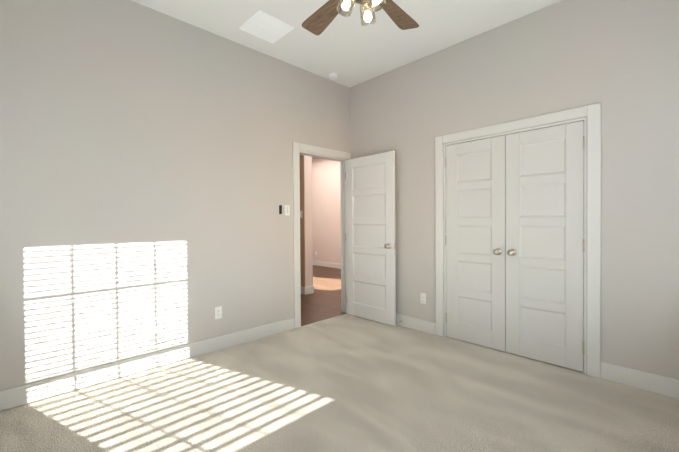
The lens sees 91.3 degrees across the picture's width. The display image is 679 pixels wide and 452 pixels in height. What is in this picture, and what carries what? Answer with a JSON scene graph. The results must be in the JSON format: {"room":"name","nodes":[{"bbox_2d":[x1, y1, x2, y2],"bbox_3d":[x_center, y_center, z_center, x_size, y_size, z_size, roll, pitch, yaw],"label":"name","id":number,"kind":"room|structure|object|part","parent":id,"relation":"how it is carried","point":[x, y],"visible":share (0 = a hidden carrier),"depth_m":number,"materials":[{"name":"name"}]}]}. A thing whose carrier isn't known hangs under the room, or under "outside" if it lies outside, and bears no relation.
{"room":"empty bedroom","nodes":[
{"label":"empty bedroom","id":0,"kind":"room"},
{"bbox_2d":[0,0,349,390],"bbox_3d":[-0.990,-0.327,3.475,4.690,3.042,0.120,-1,1,-44],"label":"wall","id":1,"kind":"structure","parent":0,"point":[146,166],"depth_m":2.73,"materials":[{"name":"beige paint"}]},
{"bbox_2d":[0,317,294,410],"bbox_3d":[-1.513,1.140,2.874,2.765,0.130,0.021,-1,1,-44],"label":"baseboard","id":2,"kind":"structure","parent":1,"relation":"attached to","point":[63,384],"depth_m":2.67,"materials":[{"name":"white paint"}]},
{"bbox_2d":[154,317,162,331],"bbox_3d":[-1.550,0.848,2.844,0.070,0.115,0.010,-1,1,-44],"label":"electrical outlet","id":3,"kind":"object","parent":1,"relation":"attached to","point":[158,324],"visible":1,"depth_m":2.84,"materials":[{"name":"white plastic"}]},
{"bbox_2d":[215,306,221,318],"bbox_3d":[-1.172,0.841,3.212,0.070,0.115,0.010,-1,1,-44],"label":"electrical outlet","id":4,"kind":"object","parent":1,"relation":"attached to","point":[218,312],"visible":1,"depth_m":3.21,"materials":[{"name":"white plastic"}]},
{"bbox_2d":[284,205,289,214],"bbox_3d":[-0.593,-0.178,3.768,0.070,0.115,0.028,-1,1,-44],"label":"light switch","id":5,"kind":"object","parent":1,"relation":"attached to","point":[286,209],"visible":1,"depth_m":3.76,"materials":[{"name":"white plastic"}]},
{"bbox_2d":[292,142,350,327],"bbox_3d":[-0.187,0.102,4.160,0.953,2.157,0.018,-1,1,-44],"label":"door frame","id":6,"kind":"structure","parent":1,"relation":"attached to","point":[296,146],"depth_m":3.86,"materials":[{"name":"white paint"}]},
{"bbox_2d":[299,151,346,314],"bbox_3d":[-0.223,0.145,4.223,0.820,2.072,0.120,-1,1,-44],"label":"lining","id":7,"kind":"object","parent":1,"relation":"attached to","point":[343,232],"depth_m":4.48,"materials":[{"name":"white paint"}]},
{"bbox_2d":[345,151,395,325],"bbox_3d":[0.367,0.148,4.148,0.167,2.042,0.796,-1,1,-44],"label":"bedroom door","id":8,"kind":"structure","parent":7,"relation":"attached to","point":[370,243],"depth_m":4.10,"materials":[{"name":"white paint"}]},
{"bbox_3d":[0.558,0.236,3.881,0.066,0.066,0.066,-1,1,-44],"label":"knob","id":9,"kind":"part","parent":8,"relation":"part of","materials":[{"name":"silver metal"}]},
{"bbox_2d":[300,155,312,286],"bbox_3d":[-2.166,-0.363,7.352,0.170,3.042,4.680,-1,1,-44],"label":"wall","id":10,"kind":"structure","parent":0,"point":[308,220],"depth_m":5.67,"materials":[{"name":"pink paint"}]},
{"bbox_2d":[301,286,305,294],"bbox_3d":[-2.217,1.095,7.298,0.016,0.130,4.696,-1,1,-44],"label":"baseboard","id":11,"kind":"structure","parent":10,"relation":"attached to","point":[303,289],"depth_m":5.64,"materials":[{"name":"white paint"}]},
{"bbox_2d":[306,286,313,293],"bbox_3d":[-2.084,1.092,7.428,0.016,0.130,4.696,-1,1,-44],"label":"baseboard","id":12,"kind":"structure","parent":10,"relation":"attached to","point":[307,290],"depth_m":5.69,"materials":[{"name":"white paint"}]},
{"bbox_2d":[301,265,346,325],"bbox_3d":[-1.372,1.188,6.514,5.100,0.050,7.000,-1,1,-44],"label":"floor","id":13,"kind":"structure","parent":0,"point":[322,302],"depth_m":5.35,"materials":[{"name":"brown wood"}]},
{"bbox_2d":[312,158,340,263],"bbox_3d":[0.489,-0.392,8.315,0.120,3.042,7.240,-1,1,-44],"label":"wall","id":14,"kind":"structure","parent":0,"point":[326,222],"depth_m":9.09,"materials":[{"name":"pink paint"}]},
{"bbox_2d":[313,261,340,268],"bbox_3d":[0.450,1.065,8.285,0.016,0.130,7.000,-1,1,-44],"label":"baseboard","id":15,"kind":"structure","parent":14,"relation":"attached to","point":[318,263],"depth_m":9.07,"materials":[{"name":"white paint"}]},
{"bbox_2d":[0,314,678,451],"bbox_3d":[0.085,1.230,1.897,3.750,0.050,3.650,-1,1,-44],"label":"floor carpet","id":16,"kind":"object","parent":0,"point":[346,383],"visible":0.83,"depth_m":2.22,"materials":[{"name":"beige carpet"}]},
{"bbox_2d":[131,0,561,87],"bbox_3d":[0.063,-1.887,1.862,3.990,0.100,3.890,-1,1,-44],"label":"ceiling","id":17,"kind":"structure","parent":0,"point":[350,50],"depth_m":3.11,"materials":[{"name":"paint"}]},
{"bbox_2d":[239,10,294,42],"bbox_3d":[-0.676,-1.842,3.089,0.370,0.008,0.370,-1,1,-44],"label":"ceiling vent","id":18,"kind":"object","parent":17,"relation":"in","point":[265,26],"visible":1,"depth_m":3.07,"materials":[{"name":"white metal"}]},
{"bbox_2d":[328,73,338,79],"bbox_3d":[-0.070,-1.841,4.087,0.132,0.040,0.132,-1,1,-44],"label":"smoke detector","id":19,"kind":"object","parent":17,"relation":"attached to","point":[333,76],"visible":1,"depth_m":4.05,"materials":[{"name":"white plastic"}]},
{"bbox_2d":[356,0,367,3],"bbox_3d":[0.129,-1.562,1.879,0.236,0.552,0.236,-1,1,-44],"label":"motor","id":20,"kind":"object","parent":17,"relation":"hanging from","point":[361,1],"visible":0.62,"depth_m":1.91,"materials":[{"name":"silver metal"}]},
{"bbox_2d":[336,0,385,25],"bbox_3d":[0.151,-1.272,1.867,0.368,0.166,0.358,-1,1,-14],"label":"fan light","id":21,"kind":"object","parent":20,"relation":"attached to","point":[366,5],"depth_m":1.88,"materials":[{"name":"glass"}]},
{"bbox_3d":[0.151,-1.254,1.867,0.278,0.128,0.253,-1,1,-44],"label":"fan light shades","id":22,"kind":"part","parent":21,"relation":"part of","materials":[{"name":"glass"}]},
{"bbox_2d":[364,10,371,21],"bbox_3d":[0.169,-1.247,1.971,0.048,0.064,0.050,0,1,22],"label":"bulb","id":23,"kind":"object","parent":21,"relation":"in","point":[367,12],"depth_m":1.95,"materials":[{"name":"beige glass"}]},
{"bbox_2d":[372,0,379,4],"bbox_3d":[0.199,-1.246,1.815,0.048,0.064,0.050,-1,1,-44],"label":"bulb","id":24,"kind":"object","parent":21,"relation":"in","point":[374,2],"depth_m":1.81,"materials":[{"name":"beige glass"}]},
{"bbox_2d":[349,0,678,379],"bbox_3d":[1.503,-0.341,3.185,0.120,3.042,3.770,-1,1,-44],"label":"wall","id":25,"kind":"structure","parent":0,"point":[618,60],"depth_m":2.59,"materials":[{"name":"beige paint"}]},
{"bbox_2d":[396,314,435,334],"bbox_3d":[0.603,1.112,4.040,0.016,0.130,1.269,-1,1,-44],"label":"baseboard","id":26,"kind":"structure","parent":25,"relation":"attached to","point":[409,322],"depth_m":3.75,"materials":[{"name":"white paint"}]},
{"bbox_2d":[420,293,425,303],"bbox_3d":[0.933,0.808,3.700,0.010,0.115,0.070,-1,1,-44],"label":"electrical outlet","id":27,"kind":"object","parent":25,"relation":"attached to","point":[423,298],"visible":1,"depth_m":3.70,"materials":[{"name":"white plastic"}]},
{"bbox_2d":[444,117,586,373],"bbox_3d":[1.578,0.159,3.117,0.120,2.045,1.228,-1,1,-44],"label":"lining","id":28,"kind":"object","parent":25,"relation":"attached to","point":[581,119],"depth_m":2.65,"materials":[{"name":"white paint"}]},
{"bbox_2d":[445,135,505,351],"bbox_3d":[1.317,0.165,3.283,0.101,2.015,0.599,-1,1,-44],"label":"closet door","id":29,"kind":"structure","parent":28,"relation":"attached to","point":[475,244],"depth_m":3.27,"materials":[{"name":"white paint"}]},
{"bbox_3d":[1.471,0.241,3.101,0.066,0.066,0.066,-1,1,-44],"label":"knob","id":30,"kind":"part","parent":29,"relation":"part of","materials":[{"name":"silver metal"}]},
{"bbox_2d":[506,121,584,371],"bbox_3d":[1.738,0.167,2.851,0.101,2.015,0.599,-1,1,-44],"label":"closet door","id":31,"kind":"structure","parent":28,"relation":"attached to","point":[545,239],"depth_m":2.84,"materials":[{"name":"white paint"}]},
{"bbox_3d":[1.560,0.242,3.010,0.066,0.066,0.066,-1,1,-44],"label":"knob","id":32,"kind":"part","parent":31,"relation":"part of","materials":[{"name":"silver metal"}]},
{"bbox_2d":[435,103,600,377],"bbox_3d":[1.529,0.116,3.068,0.018,2.130,1.408,-1,1,-44],"label":"door frame","id":33,"kind":"structure","parent":25,"relation":"attached to","point":[592,113],"depth_m":2.61,"materials":[{"name":"white paint"}]},
{"bbox_2d":[600,362,678,398],"bbox_3d":[2.352,1.120,2.238,0.021,0.130,0.937,-1,1,-44],"label":"baseboard","id":34,"kind":"structure","parent":25,"relation":"attached to","point":[658,384],"depth_m":2.40,"materials":[{"name":"white paint"}]},
{"bbox_2d":[447,337,583,372],"bbox_3d":[1.794,1.202,3.331,0.700,0.050,1.628,-1,1,-44],"label":"floor","id":35,"kind":"structure","parent":0,"point":[517,355],"depth_m":3.02,"materials":[{"name":"beige carpet"}]},
{"bbox_3d":[0.131,-1.398,1.892,0.454,0.017,0.456,-1,1,-44],"label":"brackets","id":36,"kind":"object","parent":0,"visible":0},
{"bbox_2d":[302,0,418,35],"bbox_3d":[0.142,-1.407,2.204,0.826,0.036,0.430,0,1,1],"label":"fan","id":37,"kind":"object","parent":36,"relation":"attached to","point":[319,21],"visible":0.96,"depth_m":2.20,"materials":[{"name":"brown wood"}]}
]}

